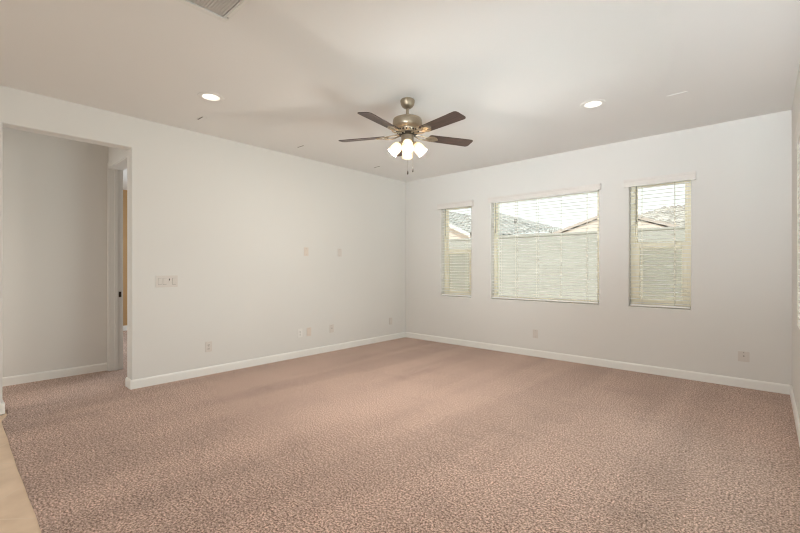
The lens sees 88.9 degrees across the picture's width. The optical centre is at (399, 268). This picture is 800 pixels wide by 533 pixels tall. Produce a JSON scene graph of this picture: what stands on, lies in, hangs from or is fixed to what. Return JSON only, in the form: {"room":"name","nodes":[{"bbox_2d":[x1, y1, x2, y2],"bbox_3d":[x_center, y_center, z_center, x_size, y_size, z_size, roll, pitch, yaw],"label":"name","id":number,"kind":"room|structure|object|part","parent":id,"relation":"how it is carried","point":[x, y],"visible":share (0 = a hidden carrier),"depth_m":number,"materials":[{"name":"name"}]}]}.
{"room":"empty living room","nodes":[
{"label":"empty living room","id":0,"kind":"room"},
{"bbox_2d":[0,409,40,532],"bbox_3d":[-1.750,1.322,2.467,13.300,0.188,9.734,0,0,42],"label":"tile","id":1,"kind":"structure","parent":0,"point":[17,514],"depth_m":2.17,"materials":[{"name":"beige tile"}]},
{"bbox_2d":[2,127,107,376],"bbox_3d":[-4.331,-0.149,4.022,0.120,2.850,2.400,0,0,42],"label":"wall","id":2,"kind":"structure","parent":0,"point":[54,189],"depth_m":4.48,"materials":[{"name":"paint"}]},
{"bbox_2d":[2,363,106,386],"bbox_3d":[-4.287,1.170,3.971,0.014,0.092,2.383,0,0,42],"label":"baseboard","id":3,"kind":"structure","parent":2,"relation":"attached to","point":[39,376],"depth_m":4.48,"materials":[{"name":"paint"}]},
{"bbox_2d":[108,147,126,162],"bbox_3d":[-4.412,-0.144,5.788,4.502,2.860,0.120,0,0,42],"label":"wall","id":4,"kind":"structure","parent":0,"point":[113,153],"depth_m":4.73,"materials":[{"name":"paint"}]},
{"bbox_2d":[107,151,127,376],"bbox_3d":[-3.108,-0.014,4.613,0.850,2.460,0.147,0,0,42],"label":"door frame","id":5,"kind":"structure","parent":4,"relation":"in","point":[115,168],"depth_m":4.84,"materials":[{"name":"paint"}]},
{"bbox_2d":[123,190,126,325],"bbox_3d":[-5.244,-0.149,8.148,0.110,2.850,2.280,0,0,42],"label":"wall","id":6,"kind":"structure","parent":0,"point":[124,191],"depth_m":7.94,"materials":[{"name":"beige paint"}]},
{"bbox_2d":[123,169,126,189],"bbox_3d":[-4.451,-1.574,5.743,4.503,0.100,4.800,0,0,42],"label":"ceiling","id":7,"kind":"structure","parent":0,"point":[125,170],"depth_m":7.01,"materials":[{"name":"paint"}]},
{"bbox_2d":[0,85,405,415],"bbox_3d":[-3.143,-0.144,3.718,0.150,2.860,9.734,0,0,42],"label":"wall","id":8,"kind":"structure","parent":0,"point":[234,221],"depth_m":4.88,"materials":[{"name":"paint"}]},
{"bbox_2d":[0,399,4,414],"bbox_3d":[-4.880,1.170,1.782,0.178,0.092,4.532,0,0,42],"label":"baseboard","id":9,"kind":"structure","parent":8,"relation":"attached to","point":[2,405],"depth_m":3.40,"materials":[{"name":"paint"}]},
{"bbox_2d":[156,275,177,287],"bbox_3d":[-2.477,0.140,4.334,0.017,0.124,0.204,0,0,42],"label":"light switch","id":10,"kind":"object","parent":8,"relation":"attached to","point":[161,281],"visible":1,"depth_m":4.33,"materials":[{"name":"plastic"}]},
{"bbox_2d":[205,341,211,351],"bbox_3d":[-2.187,0.898,4.664,0.009,0.118,0.074,0,0,42],"label":"power outlet","id":11,"kind":"object","parent":8,"relation":"attached to","point":[208,345],"visible":1,"depth_m":4.66,"materials":[{"name":"plastic"}]},
{"bbox_2d":[125,332,405,389],"bbox_3d":[-1.361,1.170,5.703,0.178,0.092,4.198,0,0,42],"label":"baseboard","id":12,"kind":"structure","parent":8,"relation":"attached to","point":[176,376],"depth_m":4.99,"materials":[{"name":"paint"}]},
{"bbox_2d":[298,329,301,337],"bbox_3d":[-1.365,0.887,5.579,0.009,0.118,0.074,0,0,42],"label":"power outlet","id":13,"kind":"object","parent":8,"relation":"attached to","point":[299,330],"visible":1,"depth_m":5.57,"materials":[{"name":"white plastic"}]},
{"bbox_2d":[304,247,307,255],"bbox_3d":[-1.300,-0.229,5.653,0.007,0.118,0.074,0,0,42],"label":"blank plate","id":14,"kind":"object","parent":8,"relation":"attached to","point":[305,248],"visible":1,"depth_m":5.65,"materials":[{"name":"beige plastic"}]},
{"bbox_2d":[307,327,310,335],"bbox_3d":[-1.269,0.886,5.688,0.007,0.118,0.074,0,0,42],"label":"blank plate","id":15,"kind":"object","parent":8,"relation":"attached to","point":[309,328],"visible":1,"depth_m":5.69,"materials":[{"name":"beige plastic"}]},
{"bbox_2d":[330,324,333,332],"bbox_3d":[-0.998,0.885,5.982,0.016,0.118,0.074,0,0,42],"label":"cable jack","id":16,"kind":"object","parent":8,"relation":"attached to","point":[332,325],"visible":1,"depth_m":5.99,"materials":[{"name":"plastic"}]},
{"bbox_2d":[338,249,341,256],"bbox_3d":[-0.901,-0.233,6.097,0.007,0.118,0.074,0,0,42],"label":"blank plate","id":17,"kind":"object","parent":8,"relation":"attached to","point":[339,250],"visible":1,"depth_m":6.09,"materials":[{"name":"plastic"}]},
{"bbox_2d":[0,0,799,181],"bbox_3d":[-0.015,-1.584,0.849,8.357,0.120,9.644,0,0,42],"label":"ceiling","id":18,"kind":"structure","parent":0,"point":[289,75],"depth_m":3.08,"materials":[{"name":"paint"}]},
{"bbox_2d":[197,92,223,101],"bbox_3d":[-1.682,-1.549,3.631,0.220,0.062,0.220,0,0,42],"label":"recessed light","id":19,"kind":"object","parent":18,"relation":"in","point":[207,96],"visible":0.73,"depth_m":3.67,"materials":[{"name":"white plastic"}]},
{"bbox_2d":[176,0,250,22],"bbox_3d":[-1.049,-1.530,2.087,0.624,0.033,0.609,0,0,42],"label":"ceiling vent","id":20,"kind":"object","parent":18,"relation":"in","point":[217,6],"visible":1,"depth_m":2.37,"materials":[{"name":"white metal"}]},
{"bbox_2d":[338,97,472,174],"bbox_3d":[0.070,-1.181,3.660,1.256,0.685,1.256,0,0,42],"label":"ceiling fan","id":21,"kind":"object","parent":18,"relation":"hanging from","point":[407,125],"visible":1,"depth_m":3.63,"materials":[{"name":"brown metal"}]},
{"bbox_3d":[-0.348,-1.202,3.806,0.450,0.030,0.134,0,0,15],"label":"blade","id":22,"kind":"part","parent":21,"relation":"part of","materials":[{"name":"brown wood"}]},
{"bbox_3d":[-0.166,-1.202,3.334,0.134,0.030,0.450,0,0,33],"label":"blade","id":23,"kind":"part","parent":21,"relation":"part of","materials":[{"name":"brown wood"}]},
{"bbox_3d":[-0.044,-1.075,3.695,0.130,0.132,0.099,0,0,0],"label":"lamp shade","id":24,"kind":"part","parent":21,"relation":"part of","materials":[{"name":"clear glass"}]},
{"bbox_3d":[0.068,-1.075,3.807,0.099,0.132,0.130,0,0,0],"label":"lamp shade","id":25,"kind":"part","parent":21,"relation":"part of","materials":[{"name":"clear glass"}]},
{"bbox_2d":[396,126,418,133],"bbox_3d":[0.068,-1.240,3.695,0.212,0.044,0.212,0,0,42],"label":"vent","id":26,"kind":"object","parent":21,"relation":"attached to","point":[406,129],"depth_m":3.62,"materials":[{"name":"gold metal"}]},
{"bbox_3d":[0.068,-1.075,3.583,0.099,0.132,0.130,0,0,0],"label":"lamp shade","id":27,"kind":"part","parent":21,"relation":"part of","materials":[{"name":"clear glass"}]},
{"bbox_3d":[0.179,-1.075,3.695,0.130,0.132,0.099,0,0,0],"label":"lamp shade","id":28,"kind":"part","parent":21,"relation":"part of","materials":[{"name":"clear glass"}]},
{"bbox_3d":[0.339,-1.202,3.361,0.134,0.030,0.450,0,0,-39],"label":"blade","id":29,"kind":"part","parent":21,"relation":"part of","materials":[{"name":"brown wood"}]},
{"bbox_3d":[0.469,-1.202,3.850,0.450,0.030,0.134,0,0,-21],"label":"blade","id":30,"kind":"part","parent":21,"relation":"part of","materials":[{"name":"brown wood"}]},
{"bbox_2d":[580,99,605,108],"bbox_3d":[1.791,-1.549,3.785,0.220,0.062,0.220,0,0,42],"label":"recessed light","id":31,"kind":"object","parent":18,"relation":"in","point":[594,103],"visible":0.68,"depth_m":3.82,"materials":[{"name":"white plastic"}]},
{"bbox_2d":[667,91,687,97],"bbox_3d":[2.434,-1.522,3.580,0.150,0.004,0.060,0,0,42],"label":"ceiling plate","id":32,"kind":"object","parent":18,"relation":"attached to","point":[685,92],"visible":1,"depth_m":3.57,"materials":[{"name":"paint"}]},
{"bbox_2d":[2,331,799,532],"bbox_3d":[-1.908,1.222,4.691,9.473,0.012,6.433,0,0,42],"label":"floor","id":33,"kind":"structure","parent":0,"point":[401,435],"depth_m":2.71,"materials":[{"name":"carpet"}]},
{"bbox_2d":[406,110,791,384],"bbox_3d":[2.041,-0.149,5.584,5.069,2.850,0.170,0,0,42],"label":"wall","id":34,"kind":"structure","parent":0,"point":[741,191],"depth_m":4.68,"materials":[{"name":"paint"}]},
{"bbox_2d":[444,206,470,296],"bbox_3d":[0.965,-0.282,6.594,0.569,1.471,0.080,0,0,42],"label":"window","id":35,"kind":"structure","parent":34,"relation":"in","point":[448,251],"depth_m":6.73,"materials":[{"name":"beige plastic"}]},
{"bbox_2d":[437,200,473,296],"bbox_3d":[0.893,-0.301,6.514,0.672,1.491,0.106,0,0,42],"label":"window blind","id":36,"kind":"object","parent":35,"relation":"attached to","point":[468,203],"visible":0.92,"depth_m":6.50,"materials":[{"name":"plastic"}]},
{"bbox_3d":[0.909,0.434,6.532,0.556,0.020,0.050,0,0,42],"label":"rail","id":37,"kind":"part","parent":36,"relation":"part of","materials":[{"name":"white plastic"}]},
{"bbox_3d":[0.973,-0.631,6.603,0.483,0.688,0.024,0,0,42],"label":"sash","id":38,"kind":"part","parent":35,"relation":"part of","materials":[{"name":"clear glass"}]},
{"bbox_3d":[0.955,0.055,6.583,0.484,0.710,0.027,0,0,42],"label":"sash","id":39,"kind":"part","parent":35,"relation":"part of","materials":[{"name":"beige plastic"}]},
{"bbox_2d":[533,329,537,337],"bbox_3d":[1.866,0.904,5.622,0.074,0.118,0.007,0,0,42],"label":"blank plate","id":40,"kind":"object","parent":34,"relation":"attached to","point":[535,332],"visible":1,"depth_m":5.62,"materials":[{"name":"beige plastic"}]},
{"bbox_2d":[494,191,598,303],"bbox_3d":[2.000,-0.282,5.675,1.499,1.471,0.066,0,0,42],"label":"window","id":41,"kind":"structure","parent":34,"relation":"in","point":[496,257],"depth_m":6.12,"materials":[{"name":"beige plastic"}]},
{"bbox_2d":[488,183,600,303],"bbox_3d":[1.923,-0.301,5.590,1.562,1.491,0.106,0,0,42],"label":"window blind","id":42,"kind":"object","parent":41,"relation":"attached to","point":[561,192],"visible":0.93,"depth_m":5.52,"materials":[{"name":"plastic"}]},
{"bbox_3d":[1.482,-0.273,6.019,0.005,1.393,0.057,0,0,42],"label":"ladder cord","id":43,"kind":"part","parent":42,"relation":"part of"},
{"bbox_3d":[1.671,-0.273,5.848,0.005,1.393,0.057,0,0,42],"label":"ladder cord","id":44,"kind":"part","parent":42,"relation":"part of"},
{"bbox_3d":[1.902,-0.273,5.641,0.005,1.393,0.057,0,0,42],"label":"ladder cord","id":45,"kind":"part","parent":42,"relation":"part of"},
{"bbox_3d":[1.939,-0.991,5.608,1.486,0.048,0.050,0,0,42],"label":"head rail","id":46,"kind":"part","parent":42,"relation":"part of","materials":[{"name":"white plastic"}]},
{"bbox_3d":[1.939,0.434,5.608,1.486,0.020,0.050,0,0,42],"label":"rail","id":47,"kind":"part","parent":42,"relation":"part of","materials":[{"name":"white plastic"}]},
{"bbox_3d":[2.140,-0.273,5.428,0.005,1.393,0.057,0,0,42],"label":"ladder cord","id":48,"kind":"part","parent":42,"relation":"part of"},
{"bbox_3d":[2.386,-0.273,5.207,0.005,1.393,0.057,0,0,42],"label":"ladder cord","id":49,"kind":"part","parent":42,"relation":"part of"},
{"bbox_2d":[406,332,789,394],"bbox_3d":[1.927,1.170,5.563,4.902,0.092,0.014,0,0,42],"label":"baseboard","id":50,"kind":"structure","parent":34,"relation":"attached to","point":[683,374],"depth_m":4.87,"materials":[{"name":"paint"}]},
{"bbox_2d":[631,181,690,308],"bbox_3d":[3.029,-0.282,4.742,0.600,1.471,0.080,0,0,42],"label":"window","id":51,"kind":"structure","parent":34,"relation":"in","point":[635,259],"depth_m":4.71,"materials":[{"name":"beige plastic"}]},
{"bbox_2d":[624,171,695,308],"bbox_3d":[2.957,-0.301,4.662,0.699,1.491,0.106,0,0,42],"label":"window blind","id":52,"kind":"object","parent":51,"relation":"attached to","point":[686,176],"visible":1,"depth_m":4.64,"materials":[{"name":"plastic"}]},
{"bbox_3d":[2.973,0.434,4.680,0.587,0.020,0.050,0,0,42],"label":"rail","id":53,"kind":"part","parent":52,"relation":"part of","materials":[{"name":"white plastic"}]},
{"bbox_3d":[2.973,-0.991,4.680,0.587,0.048,0.050,0,0,42],"label":"head rail","id":54,"kind":"part","parent":52,"relation":"part of","materials":[{"name":"white plastic"}]},
{"bbox_3d":[3.085,-0.273,4.580,0.005,1.393,0.057,0,0,42],"label":"ladder cord","id":55,"kind":"part","parent":52,"relation":"part of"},
{"bbox_3d":[3.019,0.055,4.731,0.515,0.710,0.027,0,0,42],"label":"sash","id":56,"kind":"part","parent":51,"relation":"part of","materials":[{"name":"glass"}]},
{"bbox_3d":[3.037,-0.631,4.750,0.514,0.688,0.024,0,0,42],"label":"sash","id":57,"kind":"part","parent":51,"relation":"part of","materials":[{"name":"clear glass"}]},
{"bbox_2d":[738,351,749,361],"bbox_3d":[3.498,0.900,4.151,0.090,0.105,0.016,0,0,42],"label":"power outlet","id":58,"kind":"object","parent":34,"relation":"attached to","point":[743,356],"visible":1,"depth_m":4.15,"materials":[{"name":"beige plastic"}]},
{"bbox_2d":[792,62,799,420],"bbox_3d":[2.384,-0.144,2.284,0.130,2.860,4.285,0,0,42],"label":"wall","id":59,"kind":"structure","parent":0,"point":[796,101],"depth_m":3.42,"materials":[{"name":"paint"}]},
{"bbox_2d":[790,385,799,446],"bbox_3d":[2.330,1.170,2.332,0.014,0.092,4.284,0,0,42],"label":"baseboard","id":60,"kind":"structure","parent":59,"relation":"attached to","point":[795,412],"depth_m":3.22,"materials":[{"name":"paint"}]},
{"bbox_2d":[794,111,799,328],"bbox_3d":[2.900,-0.301,2.933,0.068,1.491,0.720,0,0,42],"label":"window blind","id":61,"kind":"object","parent":59,"relation":"attached to","point":[797,131],"visible":1,"depth_m":3.07,"materials":[{"name":"white plastic"}]},
{"bbox_3d":[3.018,-0.273,3.056,0.057,1.393,0.005,0,0,42],"label":"ladder cord","id":62,"kind":"part","parent":61,"relation":"part of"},
{"label":"outside","id":63,"kind":"structure","parent":0,"visible":0},
{"bbox_3d":[11.324,1.516,23.842,65.000,0.300,39.386,0,0,42],"label":"ground","id":64,"kind":"structure","parent":63,"visible":0},
{"bbox_2d":[449,211,560,238],"bbox_3d":[3.712,-1.140,27.817,17.360,5.013,14.440,0,0,42],"label":"house","id":65,"kind":"structure","parent":64,"relation":"on","point":[510,231],"depth_m":20.46,"materials":[{"name":"beige paint"}]},
{"bbox_2d":[449,226,684,299],"bbox_3d":[4.088,0.231,10.541,32.000,2.270,0.190,0,0,42],"label":"wall","id":66,"kind":"structure","parent":64,"relation":"on","point":[527,267],"depth_m":10.34,"materials":[{"name":"concrete"}]},
{"bbox_2d":[553,216,678,232],"bbox_3d":[8.501,-0.299,15.194,4.301,3.330,4.030,0,0,42],"label":"house","id":67,"kind":"structure","parent":64,"relation":"on","point":[643,220],"depth_m":14.18,"materials":[{"name":"paint"}]},
{"bbox_2d":[638,205,684,225],"bbox_3d":[16.728,-0.935,17.887,15.000,4.603,9.030,0,0,42],"label":"house","id":68,"kind":"structure","parent":64,"relation":"on","point":[663,211],"depth_m":19.67,"materials":[{"name":"beige paint"}]}
]}

